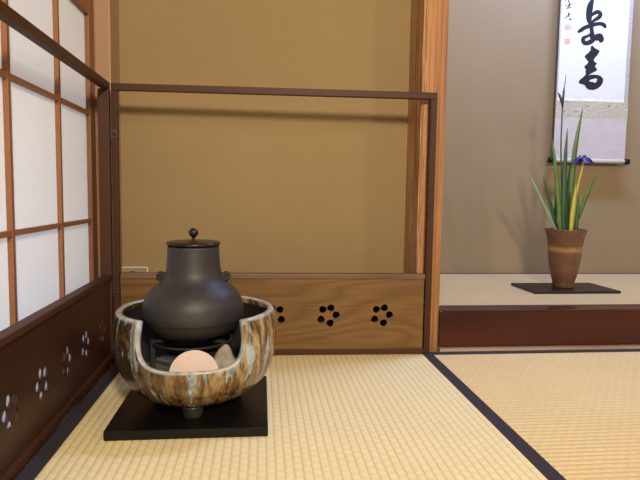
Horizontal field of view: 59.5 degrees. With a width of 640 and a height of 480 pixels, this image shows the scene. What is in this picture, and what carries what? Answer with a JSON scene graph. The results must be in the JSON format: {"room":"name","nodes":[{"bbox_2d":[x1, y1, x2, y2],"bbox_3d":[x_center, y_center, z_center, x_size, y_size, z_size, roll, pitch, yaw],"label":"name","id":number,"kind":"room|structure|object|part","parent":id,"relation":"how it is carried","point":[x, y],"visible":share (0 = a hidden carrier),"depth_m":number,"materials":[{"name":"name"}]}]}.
{"room":"japanese tea room","nodes":[
{"label":"japanese tea room","id":0,"kind":"room"},
{"bbox_2d":[12,369,108,479],"bbox_3d":[1.071,0.551,0.059,3.350,0.064,5.000,0,5,-6],"label":"floor","id":1,"kind":"structure","parent":0,"point":[105,370],"depth_m":1.26,"materials":[{"name":"wood"}]},
{"bbox_2d":[14,352,565,479],"bbox_3d":[-0.017,0.424,0.657,0.867,0.055,1.834,0,5,-6],"label":"mat","id":2,"kind":"object","parent":1,"relation":"on","point":[358,416],"visible":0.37,"depth_m":1.03,"materials":[{"name":"wicker"}]},
{"bbox_2d":[103,376,267,440],"bbox_3d":[-0.258,0.341,1.162,0.294,0.018,0.290,0,5,-6],"label":"board","id":3,"kind":"object","parent":2,"relation":"on","point":[138,417],"visible":0.74,"depth_m":1.06,"materials":[{"name":"paint"}]},
{"bbox_2d":[112,296,275,418],"bbox_3d":[-0.255,0.234,1.157,0.327,0.196,0.321,0,5,-6],"label":"brazier","id":4,"kind":"object","parent":3,"relation":"on","point":[254,337],"visible":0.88,"depth_m":1.04,"materials":[{"name":"brown ceramic"}]},
{"bbox_2d":[145,351,238,371],"bbox_3d":[-0.252,0.259,1.150,0.261,0.035,0.271,0,5,-6],"label":"bed","id":5,"kind":"object","parent":4,"relation":"in","point":[164,362],"visible":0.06,"depth_m":1.22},
{"bbox_2d":[150,333,232,368],"bbox_3d":[-0.264,0.227,1.152,0.166,0.063,0.166,0,5,-6],"label":"trivet","id":6,"kind":"object","parent":5,"relation":"on","point":[153,340],"visible":0.59,"depth_m":1.10,"materials":[{"name":"black metal"}]},
{"bbox_2d":[142,228,243,340],"bbox_3d":[-0.258,0.085,1.141,0.203,0.220,0.203,0,5,-6],"label":"kettle","id":7,"kind":"object","parent":6,"relation":"on","point":[193,300],"visible":1,"depth_m":1.08,"materials":[{"name":"black metal"}]},
{"bbox_3d":[-0.256,0.008,1.134,0.108,0.016,0.108,0,5,-6],"label":"lid","id":8,"kind":"part","parent":7,"relation":"part of","materials":[{"name":"brown metal"}]},
{"bbox_3d":[-0.256,-0.012,1.133,0.020,0.025,0.020,0,5,-6],"label":"knob","id":9,"kind":"part","parent":7,"relation":"part of","materials":[{"name":"brown metal"}]},
{"bbox_2d":[169,350,217,371],"bbox_3d":[-0.237,0.233,1.058,0.093,0.049,0.013,0,5,-6],"label":"tile","id":10,"kind":"object","parent":5,"relation":"on","point":[193,360],"depth_m":1.06,"materials":[{"name":"beige ceramic"}]},
{"bbox_2d":[213,344,235,368],"bbox_3d":[-0.186,0.240,1.079,0.050,0.080,0.036,0,5,-6],"label":"lump","id":11,"kind":"object","parent":5,"relation":"on","point":[224,357],"visible":0.49,"depth_m":1.07,"materials":[{"name":"grey stone"}]},
{"bbox_2d":[0,0,437,479],"bbox_3d":[-0.095,-0.014,1.172,0.899,0.728,0.766,0,5,-6],"label":"folding screen","id":12,"kind":"object","parent":2,"relation":"on","point":[38,341],"visible":0.77,"depth_m":1.48,"materials":[{"name":"brown wood"}]},
{"bbox_3d":[-0.513,-0.369,1.087,0.020,0.018,0.745,0,5,-7],"label":"rail","id":13,"kind":"part","parent":12,"relation":"part of","materials":[{"name":"brown wood"}]},
{"bbox_3d":[-0.522,0.340,1.147,0.024,0.015,0.710,0,5,-7],"label":"rail","id":14,"kind":"part","parent":12,"relation":"part of","materials":[{"name":"brown wood"}]},
{"bbox_3d":[-0.113,-0.398,1.501,0.870,0.018,0.018,0,5,-5],"label":"rail","id":15,"kind":"part","parent":12,"relation":"part of","materials":[{"name":"brown wood"}]},
{"bbox_2d":[273,304,391,325],"bbox_3d":[-0.163,0.231,1.714,0.851,0.150,0.008,0,5,-6],"label":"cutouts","id":16,"kind":"structure","parent":12,"relation":"attached to","point":[279,309],"depth_m":1.73},
{"bbox_3d":[-0.123,0.311,1.559,0.834,0.016,0.019,0,5,-5],"label":"rail","id":17,"kind":"part","parent":12,"relation":"part of","materials":[{"name":"brown wood"}]},
{"bbox_2d":[431,349,639,479],"bbox_3d":[1.438,0.392,1.295,2.161,0.055,0.867,0,5,-6],"label":"mat","id":18,"kind":"object","parent":1,"relation":"on","point":[579,410],"visible":0.94,"depth_m":1.24,"materials":[{"name":"wicker"}]},
{"bbox_2d":[119,0,410,272],"bbox_3d":[-0.238,-0.842,1.659,1.065,2.406,0.080,0,5,-6],"label":"wall","id":19,"kind":"structure","parent":0,"point":[284,184],"depth_m":1.67,"materials":[{"name":"beige paint"}]},
{"bbox_2d":[0,0,98,431],"bbox_3d":[-0.551,-0.101,0.874,0.019,0.940,1.324,0,5,-6],"label":"shoji screen","id":20,"kind":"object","parent":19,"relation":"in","point":[49,228],"depth_m":1.20,"materials":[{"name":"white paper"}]},
{"bbox_3d":[-0.544,-0.550,0.834,0.019,0.038,1.238,0,5,-6],"label":"rail","id":21,"kind":"part","parent":20,"relation":"part of","materials":[{"name":"brown wood"}]},
{"bbox_2d":[95,0,121,368],"bbox_3d":[-0.613,-0.837,1.529,0.093,2.406,0.100,0,5,-6],"label":"pillar","id":22,"kind":"structure","parent":19,"relation":"attached to","point":[106,11],"depth_m":1.52,"materials":[{"name":"brown wood"}]},
{"bbox_2d":[93,0,99,324],"bbox_3d":[-0.627,-0.832,1.475,0.054,2.406,0.005,0,5,-6],"label":"trim","id":23,"kind":"structure","parent":22,"relation":"attached to","point":[93,0],"depth_m":1.52,"materials":[{"name":"brown wood"}]},
{"bbox_2d":[122,266,148,271],"bbox_3d":[-0.557,0.114,1.660,0.093,0.070,0.012,0,5,-6],"label":"wall outlet","id":24,"kind":"object","parent":19,"relation":"attached to","point":[124,268],"visible":0.27,"depth_m":1.66,"materials":[{"name":"beige plastic"}]},
{"bbox_3d":[-0.557,0.116,1.662,0.084,0.065,0.008,0,5,-6],"label":"plate","id":25,"kind":"part","parent":24,"relation":"part of","materials":[{"name":"beige plastic"}]},
{"bbox_2d":[404,0,448,351],"bbox_3d":[0.316,-0.831,1.627,0.070,2.406,0.200,0,5,-6],"label":"wooden pillar","id":26,"kind":"structure","parent":19,"relation":"attached to","point":[429,20],"depth_m":1.59,"materials":[{"name":"orange wood"}]},
{"bbox_2d":[438,344,639,351],"bbox_3d":[1.406,0.351,1.737,2.134,0.064,0.022,0,5,-6],"label":"trim","id":27,"kind":"structure","parent":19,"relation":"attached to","point":[607,346],"depth_m":1.65,"materials":[{"name":"beige wood"}]},
{"bbox_2d":[438,306,639,346],"bbox_3d":[1.404,0.262,1.760,2.134,0.107,0.060,0,5,-6],"label":"trim","id":28,"kind":"structure","parent":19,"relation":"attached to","point":[497,325],"depth_m":1.65,"materials":[{"name":"brown wood"}]},
{"bbox_2d":[440,0,639,272],"bbox_3d":[1.315,-0.882,2.425,2.184,2.406,0.080,0,5,-6],"label":"wall","id":29,"kind":"structure","parent":0,"point":[502,55],"depth_m":2.38,"materials":[{"name":"beige paint"}]},
{"bbox_2d":[547,0,633,164],"bbox_3d":[1.149,-0.961,2.318,0.359,1.281,0.025,0,5,-6],"label":"scroll","id":30,"kind":"object","parent":29,"relation":"hanging from","point":[595,36],"visible":0.98,"depth_m":2.34,"materials":[{"name":"paper"}]},
{"bbox_3d":[0.970,-0.336,2.352,0.018,0.025,0.025,0,5,-6],"label":"roller knob","id":31,"kind":"part","parent":30,"relation":"part of","materials":[{"name":"black paint"}]},
{"bbox_3d":[1.308,-0.334,2.388,0.020,0.025,0.025,0,5,-6],"label":"roller knob","id":32,"kind":"part","parent":30,"relation":"part of","materials":[{"name":"black paint"}]},
{"bbox_3d":[1.364,0.269,2.132,2.134,0.161,0.704,0,5,-6],"label":"floor","id":33,"kind":"structure","parent":0,"visible":0},
{"bbox_2d":[439,273,639,306],"bbox_3d":[1.365,0.182,2.130,2.132,0.012,0.692,0,5,-6],"label":"mat","id":34,"kind":"object","parent":33,"relation":"on","point":[456,289],"visible":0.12,"depth_m":1.96,"materials":[{"name":"beige fabric"}]},
{"bbox_2d":[511,283,620,293],"bbox_3d":[0.883,0.173,2.025,0.316,0.008,0.184,0,5,-7],"label":"board","id":35,"kind":"object","parent":34,"relation":"on","point":[536,288],"visible":0.99,"depth_m":1.98,"materials":[{"name":"black wood"}]},
{"bbox_2d":[544,228,587,287],"bbox_3d":[0.880,0.065,2.016,0.144,0.209,0.144,0,5,-6],"label":"flower vase","id":36,"kind":"object","parent":35,"relation":"on","point":[565,247],"visible":0.97,"depth_m":1.97,"materials":[{"name":"brown ceramic"}]},
{"bbox_2d":[529,76,597,229],"bbox_3d":[0.846,-0.212,1.933,0.258,0.717,0.123,-3,6,-37],"label":"arrangement","id":37,"kind":"object","parent":36,"relation":"in","point":[566,205],"visible":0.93,"depth_m":1.97,"materials":[{"name":"green plant"}]},
{"bbox_3d":[0.866,-0.216,1.979,0.052,0.716,0.014,-1,5,-26],"label":"stem","id":38,"kind":"part","parent":37,"relation":"part of","materials":[{"name":"green plant"}]},
{"bbox_3d":[0.897,-0.068,1.986,0.034,0.420,0.048,0,5,-6],"label":"stem","id":39,"kind":"part","parent":37,"relation":"part of","materials":[{"name":"yellow plant"}]}
]}

